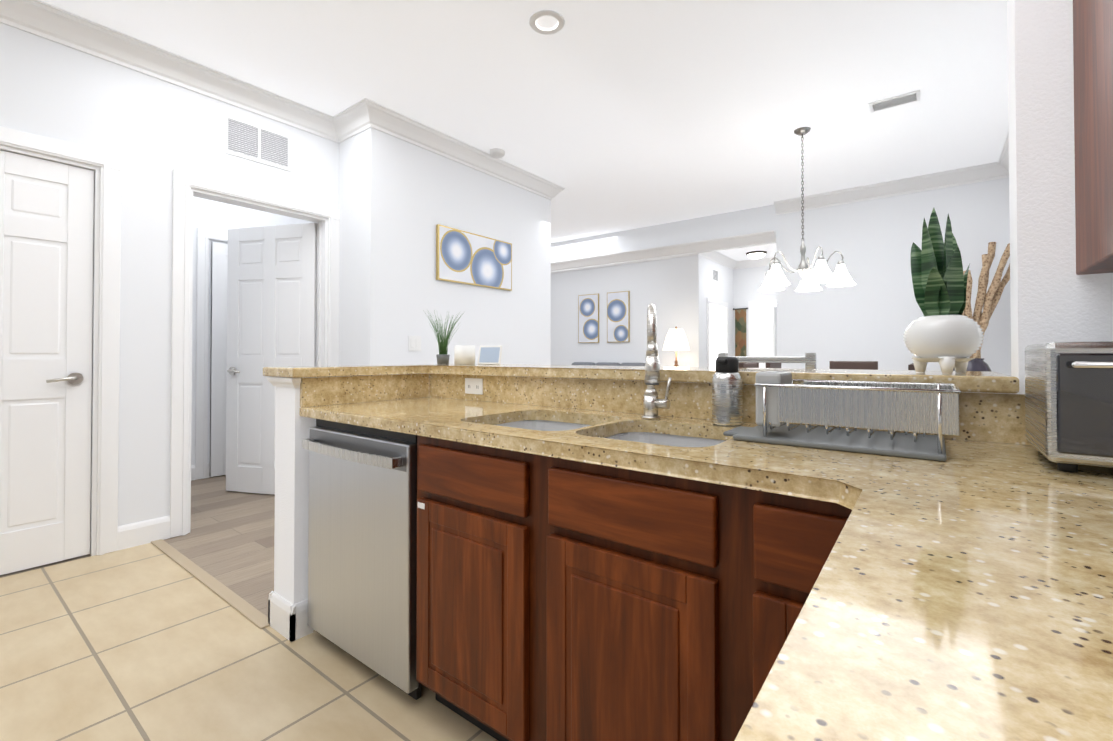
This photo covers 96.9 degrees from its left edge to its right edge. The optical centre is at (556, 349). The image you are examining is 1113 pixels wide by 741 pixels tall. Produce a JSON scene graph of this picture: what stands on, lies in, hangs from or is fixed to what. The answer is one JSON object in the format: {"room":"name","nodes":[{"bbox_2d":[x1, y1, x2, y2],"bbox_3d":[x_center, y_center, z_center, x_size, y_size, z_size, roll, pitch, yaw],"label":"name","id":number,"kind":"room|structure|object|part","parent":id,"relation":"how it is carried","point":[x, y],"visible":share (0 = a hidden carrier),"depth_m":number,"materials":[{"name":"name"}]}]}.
{"room":"kitchen","nodes":[
{"label":"kitchen","id":0,"kind":"room"},
{"bbox_2d":[0,475,274,626],"bbox_3d":[-0.449,1.205,5.803,11.000,0.028,15.500,-1,-1,37],"label":"floor","id":1,"kind":"structure","parent":0,"point":[227,541],"depth_m":2.99,"materials":[{"name":"brown wood"}]},
{"bbox_2d":[572,362,644,365],"bbox_3d":[0.843,0.728,8.773,2.050,0.989,0.940,-1,-1,37],"label":"sofa","id":2,"kind":"object","parent":1,"relation":"on","point":[608,364],"visible":0.1,"depth_m":8.81,"materials":[{"name":"fabric"}]},
{"bbox_2d":[739,363,758,367],"bbox_3d":[1.390,0.637,4.049,0.420,1.060,0.420,-1,-1,37],"label":"dining chair","id":3,"kind":"object","parent":1,"relation":"on","point":[748,365],"visible":0.17,"depth_m":3.88,"materials":[{"name":"brown wood"}]},
{"bbox_2d":[718,353,815,368],"bbox_3d":[1.062,0.583,2.387,0.420,1.130,0.420,-1,-1,37],"label":"bar stool","id":4,"kind":"object","parent":1,"relation":"on","point":[809,360],"visible":0.15,"depth_m":2.18,"materials":[{"name":"silver metal"}]},
{"bbox_2d":[766,363,780,367],"bbox_3d":[1.852,0.644,4.653,0.420,1.060,0.420,-1,-1,37],"label":"dining chair","id":5,"kind":"object","parent":1,"relation":"on","point":[773,365],"visible":0.12,"depth_m":4.47,"materials":[{"name":"brown wood"}]},
{"bbox_2d":[829,361,877,369],"bbox_3d":[2.861,0.646,4.787,0.420,1.060,0.420,-1,-1,37],"label":"dining chair","id":6,"kind":"object","parent":1,"relation":"on","point":[866,365],"visible":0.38,"depth_m":4.92,"materials":[{"name":"brown wood"}]},
{"bbox_2d":[908,364,914,369],"bbox_3d":[2.533,0.627,3.174,0.420,1.060,0.420,-1,-1,37],"label":"dining chair","id":7,"kind":"object","parent":1,"relation":"on","point":[910,366],"visible":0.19,"depth_m":3.13,"materials":[{"name":"brown wood"}]},
{"bbox_2d":[953,242,1009,370],"bbox_3d":[3.795,0.096,4.472,0.625,2.152,0.463,-1,-1,37],"label":"vase","id":8,"kind":"object","parent":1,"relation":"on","point":[990,299],"visible":0.38,"depth_m":4.43,"materials":[{"name":"grey"}]},
{"bbox_3d":[1.966,0.915,8.082,0.370,0.599,0.550,-1,-1,37],"label":"side table","id":9,"kind":"object","parent":1,"relation":"on","visible":0},
{"bbox_2d":[663,326,688,366],"bbox_3d":[1.938,0.113,7.980,0.420,1.000,0.420,-1,-1,37],"label":"table lamp","id":10,"kind":"object","parent":9,"relation":"on","point":[676,339],"visible":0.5,"depth_m":7.85,"materials":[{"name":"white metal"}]},
{"bbox_2d":[0,23,338,525],"bbox_3d":[-3.432,-0.328,1.775,0.120,2.940,5.450,-1,-1,37],"label":"wall","id":11,"kind":"structure","parent":0,"point":[153,132],"depth_m":2.94,"materials":[{"name":"white paint"}]},
{"bbox_2d":[0,150,93,574],"bbox_3d":[-2.862,0.065,2.474,0.155,2.155,0.778,-1,-1,37],"label":"closet door","id":12,"kind":"structure","parent":11,"relation":"in","point":[46,255],"depth_m":2.63,"materials":[{"name":"white wood"}]},
{"bbox_2d":[0,126,339,555],"bbox_3d":[-2.481,0.019,3.014,0.172,2.275,2.320,-1,-1,37],"label":"door frame","id":13,"kind":"structure","parent":11,"relation":"attached to","point":[106,167],"depth_m":3.03,"materials":[{"name":"white wood"}]},
{"bbox_2d":[224,113,290,170],"bbox_3d":[-2.080,-1.439,3.448,0.008,0.260,0.430,-1,-1,37],"label":"air vent","id":14,"kind":"object","parent":11,"relation":"in","point":[245,139],"visible":1,"depth_m":3.44,"materials":[{"name":"white metal"}]},
{"bbox_2d":[226,222,317,494],"bbox_3d":[-2.312,0.082,3.968,0.794,2.155,0.384,-1,-1,37],"label":"open door","id":15,"kind":"structure","parent":11,"relation":"in","point":[271,296],"depth_m":3.98,"materials":[{"name":"white wood"}]},
{"bbox_2d":[0,0,564,199],"bbox_3d":[-2.471,-1.722,2.482,0.565,0.135,7.715,-1,-1,37],"label":"crown molding","id":16,"kind":"structure","parent":11,"relation":"attached to","point":[39,18],"depth_m":3.32,"materials":[{"name":"white"}]},
{"bbox_2d":[0,543,497,740],"bbox_3d":[-1.757,1.134,0.186,4.450,0.020,4.990,-1,-1,37],"label":"floor","id":17,"kind":"structure","parent":0,"point":[148,642],"depth_m":1.74,"materials":[{"name":"beige tile"}]},
{"bbox_2d":[302,419,420,699],"bbox_3d":[-0.557,0.710,1.958,0.648,0.868,0.647,-1,-1,37],"label":"dishwasher","id":18,"kind":"object","parent":17,"relation":"on","point":[362,549],"visible":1,"depth_m":1.69,"materials":[{"name":"silver metal"}]},
{"bbox_2d":[416,435,531,740],"bbox_3d":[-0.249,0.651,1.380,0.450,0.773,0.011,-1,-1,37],"label":"base cabinet","id":19,"kind":"object","parent":17,"relation":"on","point":[474,642],"depth_m":1.36,"materials":[{"name":"brown wood"}]},
{"bbox_2d":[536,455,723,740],"bbox_3d":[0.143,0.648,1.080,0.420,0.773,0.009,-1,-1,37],"label":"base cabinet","id":20,"kind":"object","parent":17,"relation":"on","point":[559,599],"depth_m":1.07,"materials":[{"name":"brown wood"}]},
{"bbox_2d":[532,454,839,740],"bbox_3d":[0.222,0.701,1.403,1.230,0.873,0.600,-1,-1,37],"label":"base cabinet","id":21,"kind":"object","parent":17,"relation":"on","point":[767,535],"depth_m":0.93,"materials":[{"name":"brown wood"}]},
{"bbox_2d":[299,397,1112,740],"bbox_3d":[-0.991,0.225,-0.141,2.616,0.038,4.584,-1,-1,37],"label":"countertop","id":22,"kind":"structure","parent":21,"relation":"on","point":[963,591],"depth_m":0.47,"materials":[{"name":"beige stone"}]},
{"bbox_2d":[496,420,726,446],"bbox_3d":[0.112,0.364,1.485,0.880,0.200,0.450,-1,-1,37],"label":"double-bowl sink","id":23,"kind":"object","parent":22,"relation":"in","point":[651,438],"visible":0.04,"depth_m":1.57,"materials":[{"name":"grey metal"}]},
{"bbox_2d":[642,303,670,418],"bbox_3d":[0.294,0.041,1.536,0.133,0.367,0.203,-1,-1,37],"label":"gooseneck faucet","id":24,"kind":"object","parent":22,"relation":"on","point":[652,403],"visible":1,"depth_m":1.45,"materials":[{"name":"silver metal"}]},
{"bbox_2d":[712,357,741,425],"bbox_3d":[0.509,0.123,1.472,0.086,0.202,0.089,-1,-1,37],"label":"bottle","id":25,"kind":"object","parent":22,"relation":"on","point":[726,394],"visible":1,"depth_m":1.44,"materials":[{"name":"silver metal"}]},
{"bbox_2d":[723,371,960,460],"bbox_3d":[0.679,0.138,1.207,0.472,0.166,0.313,-1,-1,37],"label":"dish rack","id":26,"kind":"object","parent":22,"relation":"on","point":[783,401],"visible":1,"depth_m":1.09,"materials":[{"name":"grey metal"}]},
{"bbox_2d":[1025,341,1112,472],"bbox_3d":[1.098,0.101,0.843,0.400,0.230,0.316,-1,-1,37],"label":"toaster oven","id":27,"kind":"object","parent":22,"relation":"on","point":[1068,406],"visible":1,"depth_m":0.85,"materials":[{"name":"silver metal"}]},
{"bbox_2d":[688,505,851,740],"bbox_3d":[-0.241,0.677,-0.736,0.695,0.873,4.560,-1,-1,37],"label":"base cabinet","id":28,"kind":"object","parent":17,"relation":"on","point":[724,720],"depth_m":0.90,"materials":[{"name":"brown wood"}]},
{"bbox_2d":[191,196,313,464],"bbox_3d":[-3.219,-0.295,4.603,0.120,2.940,2.400,-1,-1,37],"label":"wall","id":29,"kind":"structure","parent":0,"point":[215,215],"depth_m":4.53,"materials":[{"name":"white paint"}]},
{"bbox_2d":[195,228,227,479],"bbox_3d":[-2.949,0.040,4.832,0.026,2.275,0.980,-1,-1,37],"label":"door frame","id":30,"kind":"structure","parent":29,"relation":"attached to","point":[204,236],"depth_m":4.47,"materials":[{"name":"white wood"}]},
{"bbox_2d":[210,242,227,476],"bbox_3d":[-2.916,0.092,4.807,0.095,2.155,0.760,-1,-1,37],"label":"hall door","id":31,"kind":"structure","parent":29,"relation":"in","point":[218,347],"depth_m":4.56,"materials":[{"name":"white wood"}]},
{"bbox_2d":[339,128,384,365],"bbox_3d":[-1.560,-0.304,3.850,0.570,2.940,0.120,-1,-1,37],"label":"wall","id":32,"kind":"structure","parent":0,"point":[362,249],"depth_m":3.72,"materials":[{"name":"white paint"}]},
{"bbox_2d":[117,377,312,641],"bbox_3d":[-1.862,0.647,3.553,3.299,1.031,2.200,-1,-1,37],"label":"baseboard","id":33,"kind":"structure","parent":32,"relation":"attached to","point":[287,619],"depth_m":2.03,"materials":[{"name":"white wood"}]},
{"bbox_2d":[385,133,550,364],"bbox_3d":[-0.716,-0.296,4.557,0.151,2.940,2.030,-1,-1,37],"label":"wall","id":34,"kind":"structure","parent":0,"point":[426,192],"depth_m":4.32,"materials":[{"name":"white paint"}]},
{"bbox_2d":[408,336,420,350],"bbox_3d":[-1.130,-0.048,3.933,0.008,0.120,0.120,-1,-1,37],"label":"switch plate","id":35,"kind":"object","parent":34,"relation":"attached to","point":[414,343],"visible":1,"depth_m":3.93,"materials":[{"name":"white plastic"}]},
{"bbox_3d":[-0.719,-0.807,4.458,0.029,0.460,0.900,-1,-1,37],"label":"wide agate art","id":36,"kind":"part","parent":34,"relation":"part of"},
{"bbox_2d":[40,0,1008,260],"bbox_3d":[-0.449,-1.776,5.837,11.000,0.050,15.500,-1,-1,37],"label":"ceiling","id":37,"kind":"structure","parent":0,"point":[610,116],"depth_m":3.25,"materials":[{"name":"white paint"}]},
{"bbox_2d":[489,148,504,158],"bbox_3d":[-0.529,-1.747,4.399,0.140,0.042,0.140,-1,-1,37],"label":"smoke detector","id":38,"kind":"object","parent":37,"relation":"attached to","point":[497,153],"visible":1,"depth_m":4.36,"materials":[{"name":"white plastic"}]},
{"bbox_2d":[529,10,564,34],"bbox_3d":[-0.052,-1.796,2.687,0.196,0.040,0.196,-1,-1,37],"label":"recessed light","id":39,"kind":"object","parent":37,"relation":"in","point":[537,28],"visible":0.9,"depth_m":2.68,"materials":[{"name":"white"}]},
{"bbox_2d":[746,251,766,258],"bbox_3d":[3.549,-1.665,8.757,0.350,0.105,0.350,-1,-1,37],"label":"light","id":40,"kind":"object","parent":37,"relation":"attached to","point":[756,254],"visible":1,"depth_m":8.66,"materials":[{"name":"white glass"}]},
{"bbox_2d":[759,127,855,291],"bbox_3d":[1.998,-1.140,3.998,0.717,1.265,0.698,-1,-1,37],"label":"chandelier","id":41,"kind":"object","parent":37,"relation":"hanging from","point":[775,279],"visible":1,"depth_m":3.91,"materials":[{"name":"white glass"}]},
{"bbox_2d":[868,90,920,112],"bbox_3d":[2.421,-1.774,3.533,0.300,0.008,0.170,-1,-1,37],"label":"ceiling vent","id":42,"kind":"object","parent":37,"relation":"in","point":[896,101],"visible":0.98,"depth_m":3.53,"materials":[{"name":"white metal"}]},
{"bbox_2d":[551,255,701,366],"bbox_3d":[-0.073,-0.230,10.203,6.270,2.940,0.120,-1,-1,37],"label":"wall","id":43,"kind":"structure","parent":0,"point":[670,289],"depth_m":8.94,"materials":[{"name":"white paint"}]},
{"bbox_2d":[578,294,598,342],"bbox_3d":[0.623,-0.598,9.578,0.470,0.940,0.029,-1,-1,37],"label":"art","id":44,"kind":"object","parent":43,"relation":"attached to","point":[588,318],"visible":0.96,"depth_m":9.56,"materials":[{"name":"multicoloured paper"}]},
{"bbox_2d":[607,291,629,342],"bbox_3d":[1.147,-0.602,9.177,0.470,0.940,0.029,-1,-1,37],"label":"art","id":45,"kind":"object","parent":43,"relation":"attached to","point":[618,316],"visible":0.93,"depth_m":9.15,"materials":[{"name":"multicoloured paper"}]},
{"bbox_2d":[551,253,705,273],"bbox_3d":[-0.051,-1.635,10.055,6.265,0.135,0.115,-1,-1,37],"label":"crown molding","id":46,"kind":"structure","parent":43,"relation":"attached to","point":[705,253],"depth_m":8.89,"materials":[{"name":"white"}]},
{"bbox_2d":[551,230,775,272],"bbox_3d":[-0.483,-1.316,8.240,7.780,0.135,0.115,-1,-1,37],"label":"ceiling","id":47,"kind":"structure","parent":43,"relation":"attached to","point":[708,249],"depth_m":6.73,"materials":[{"name":"white paint"}]},
{"bbox_2d":[274,373,1017,629],"bbox_3d":[-0.002,0.625,1.664,2.349,1.031,0.800,-1,-1,37],"label":"wall","id":48,"kind":"structure","parent":0,"point":[292,425],"depth_m":1.99,"materials":[{"name":"white paint"}]},
{"bbox_2d":[151,539,269,628],"bbox_3d":[-1.807,1.147,2.507,1.550,0.007,0.055,-1,-1,37],"label":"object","id":49,"kind":"structure","parent":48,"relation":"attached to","point":[252,614],"depth_m":2.38,"materials":[{"name":"beige wood"}]},
{"bbox_2d":[263,364,1018,393],"bbox_3d":[0.050,0.090,1.781,2.396,0.039,1.100,-1,-1,37],"label":"bar","id":50,"kind":"object","parent":48,"relation":"on","point":[983,381],"visible":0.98,"depth_m":1.75,"materials":[{"name":"beige stone"}]},
{"bbox_2d":[428,311,462,363],"bbox_3d":[-0.616,-0.069,2.681,0.228,0.298,0.209,-1,-1,37],"label":"potted plant","id":51,"kind":"object","parent":50,"relation":"on","point":[442,356],"visible":1,"depth_m":2.67,"materials":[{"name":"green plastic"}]},
{"bbox_2d":[454,345,474,363],"bbox_3d":[-0.490,0.029,2.636,0.110,0.101,0.110,-1,-1,37],"label":"paper roll","id":52,"kind":"object","parent":50,"relation":"on","point":[464,354],"visible":1,"depth_m":2.59,"materials":[{"name":"white paper"}]},
{"bbox_2d":[478,346,502,364],"bbox_3d":[-0.340,0.034,2.575,0.140,0.109,0.053,0,-1,27],"label":"frame","id":53,"kind":"object","parent":50,"relation":"on","point":[489,355],"visible":0.94,"depth_m":2.56,"materials":[{"name":"white plastic"}]},
{"bbox_2d":[903,208,983,373],"bbox_3d":[1.058,-0.169,1.353,0.176,0.467,0.176,-1,-1,37],"label":"snake plant","id":54,"kind":"object","parent":50,"relation":"on","point":[945,333],"visible":1,"depth_m":1.32,"materials":[{"name":"green plant"}]},
{"bbox_2d":[300,373,1031,444],"bbox_3d":[0.208,0.166,1.428,2.617,0.116,0.638,-1,-1,37],"label":"backsplash","id":55,"kind":"structure","parent":48,"relation":"attached to","point":[993,417],"depth_m":1.87,"materials":[{"name":"beige stone"}]},
{"bbox_2d":[465,378,482,394],"bbox_3d":[-0.378,0.168,2.250,0.115,0.072,0.006,-1,-1,37],"label":"outlet","id":56,"kind":"object","parent":55,"relation":"attached to","point":[473,385],"visible":1,"depth_m":2.25,"materials":[{"name":"white plastic"}]},
{"bbox_2d":[551,204,775,261],"bbox_3d":[-0.405,-1.552,8.344,7.780,0.340,0.140,-1,-1,37],"label":"header beam","id":57,"kind":"structure","parent":0,"point":[747,221],"depth_m":6.74,"materials":[{"name":"white paint"}]},
{"bbox_2d":[701,256,732,366],"bbox_3d":[2.910,-0.244,9.041,0.120,2.940,1.660,-1,-1,37],"label":"wall","id":58,"kind":"structure","parent":0,"point":[722,290],"depth_m":9.33,"materials":[{"name":"white paint"}]},
{"bbox_2d":[712,268,718,281],"bbox_3d":[2.870,-1.336,8.896,0.008,0.220,0.300,-1,-1,37],"label":"air vent","id":59,"kind":"object","parent":58,"relation":"in","point":[715,275],"visible":0.98,"depth_m":8.90,"materials":[{"name":"white"}]},
{"bbox_2d":[707,298,727,366],"bbox_3d":[2.938,0.165,8.952,0.026,2.120,1.080,-1,-1,37],"label":"door frame","id":60,"kind":"structure","parent":58,"relation":"attached to","point":[709,301],"depth_m":8.58,"materials":[{"name":"white wood"}]},
{"bbox_2d":[700,252,737,269],"bbox_3d":[2.977,-1.647,8.953,0.115,0.135,1.785,-1,-1,37],"label":"crown molding","id":61,"kind":"structure","parent":58,"relation":"attached to","point":[717,257],"depth_m":9.03,"materials":[{"name":"white paint"}]},
{"bbox_2d":[733,266,776,356],"bbox_3d":[4.102,-0.241,9.275,1.730,2.940,0.120,-1,-1,37],"label":"wall","id":62,"kind":"structure","parent":0,"point":[736,288],"depth_m":9.52,"materials":[{"name":"white paint"}]},
{"bbox_2d":[733,308,747,356],"bbox_3d":[3.571,-0.162,9.567,0.286,1.288,0.036,-1,-1,37],"label":"tapestry","id":63,"kind":"object","parent":62,"relation":"attached to","point":[740,332],"visible":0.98,"depth_m":9.58,"materials":[{"name":"brown"}]},
{"bbox_2d":[737,257,773,268],"bbox_3d":[4.134,-1.646,9.119,1.510,0.135,0.115,-1,-1,37],"label":"crown molding","id":64,"kind":"structure","parent":62,"relation":"attached to","point":[760,262],"depth_m":9.38,"materials":[{"name":"white paint"}]},
{"bbox_2d":[749,299,776,367],"bbox_3d":[4.032,0.148,9.219,0.840,2.160,0.045,-1,-1,37],"label":"closet doors","id":65,"kind":"structure","parent":62,"relation":"in","point":[762,328],"depth_m":9.30,"materials":[{"name":"white wood"}]},
{"bbox_2d":[776,177,1010,375],"bbox_3d":[3.560,-0.287,5.283,2.220,2.940,0.120,-1,-1,37],"label":"wall","id":66,"kind":"structure","parent":0,"point":[873,312],"depth_m":5.29,"materials":[{"name":"white paint"}]},
{"bbox_2d":[774,162,996,214],"bbox_3d":[3.393,-1.690,5.279,1.980,0.135,0.115,-1,-1,37],"label":"crown molding","id":67,"kind":"structure","parent":66,"relation":"attached to","point":[983,172],"depth_m":5.17,"materials":[{"name":"white"}]},
{"bbox_2d":[996,130,1008,178],"bbox_3d":[2.875,-1.718,2.871,0.115,0.135,4.570,-1,-1,37],"label":"crown molding","id":68,"kind":"structure","parent":66,"relation":"attached to","point":[999,169],"depth_m":4.56,"materials":[{"name":"white"}]},
{"bbox_2d":[1007,0,1112,393],"bbox_3d":[1.359,-0.336,1.049,0.570,2.940,0.140,-1,-1,37],"label":"wall","id":69,"kind":"structure","parent":0,"point":[1054,297],"depth_m":1.14,"materials":[{"name":"white paint"}]},
{"bbox_3d":[1.410,-0.340,0.746,0.120,2.940,9.700,-1,-1,37],"label":"wall","id":70,"kind":"structure","parent":0,"visible":0},
{"bbox_2d":[1073,0,1112,274],"bbox_3d":[0.881,-0.698,0.452,0.353,1.050,1.385,-1,-1,37],"label":"upper cabinet","id":71,"kind":"object","parent":70,"relation":"attached to","point":[1093,71],"visible":1,"depth_m":0.98,"materials":[{"name":"brown wood"}]}
]}

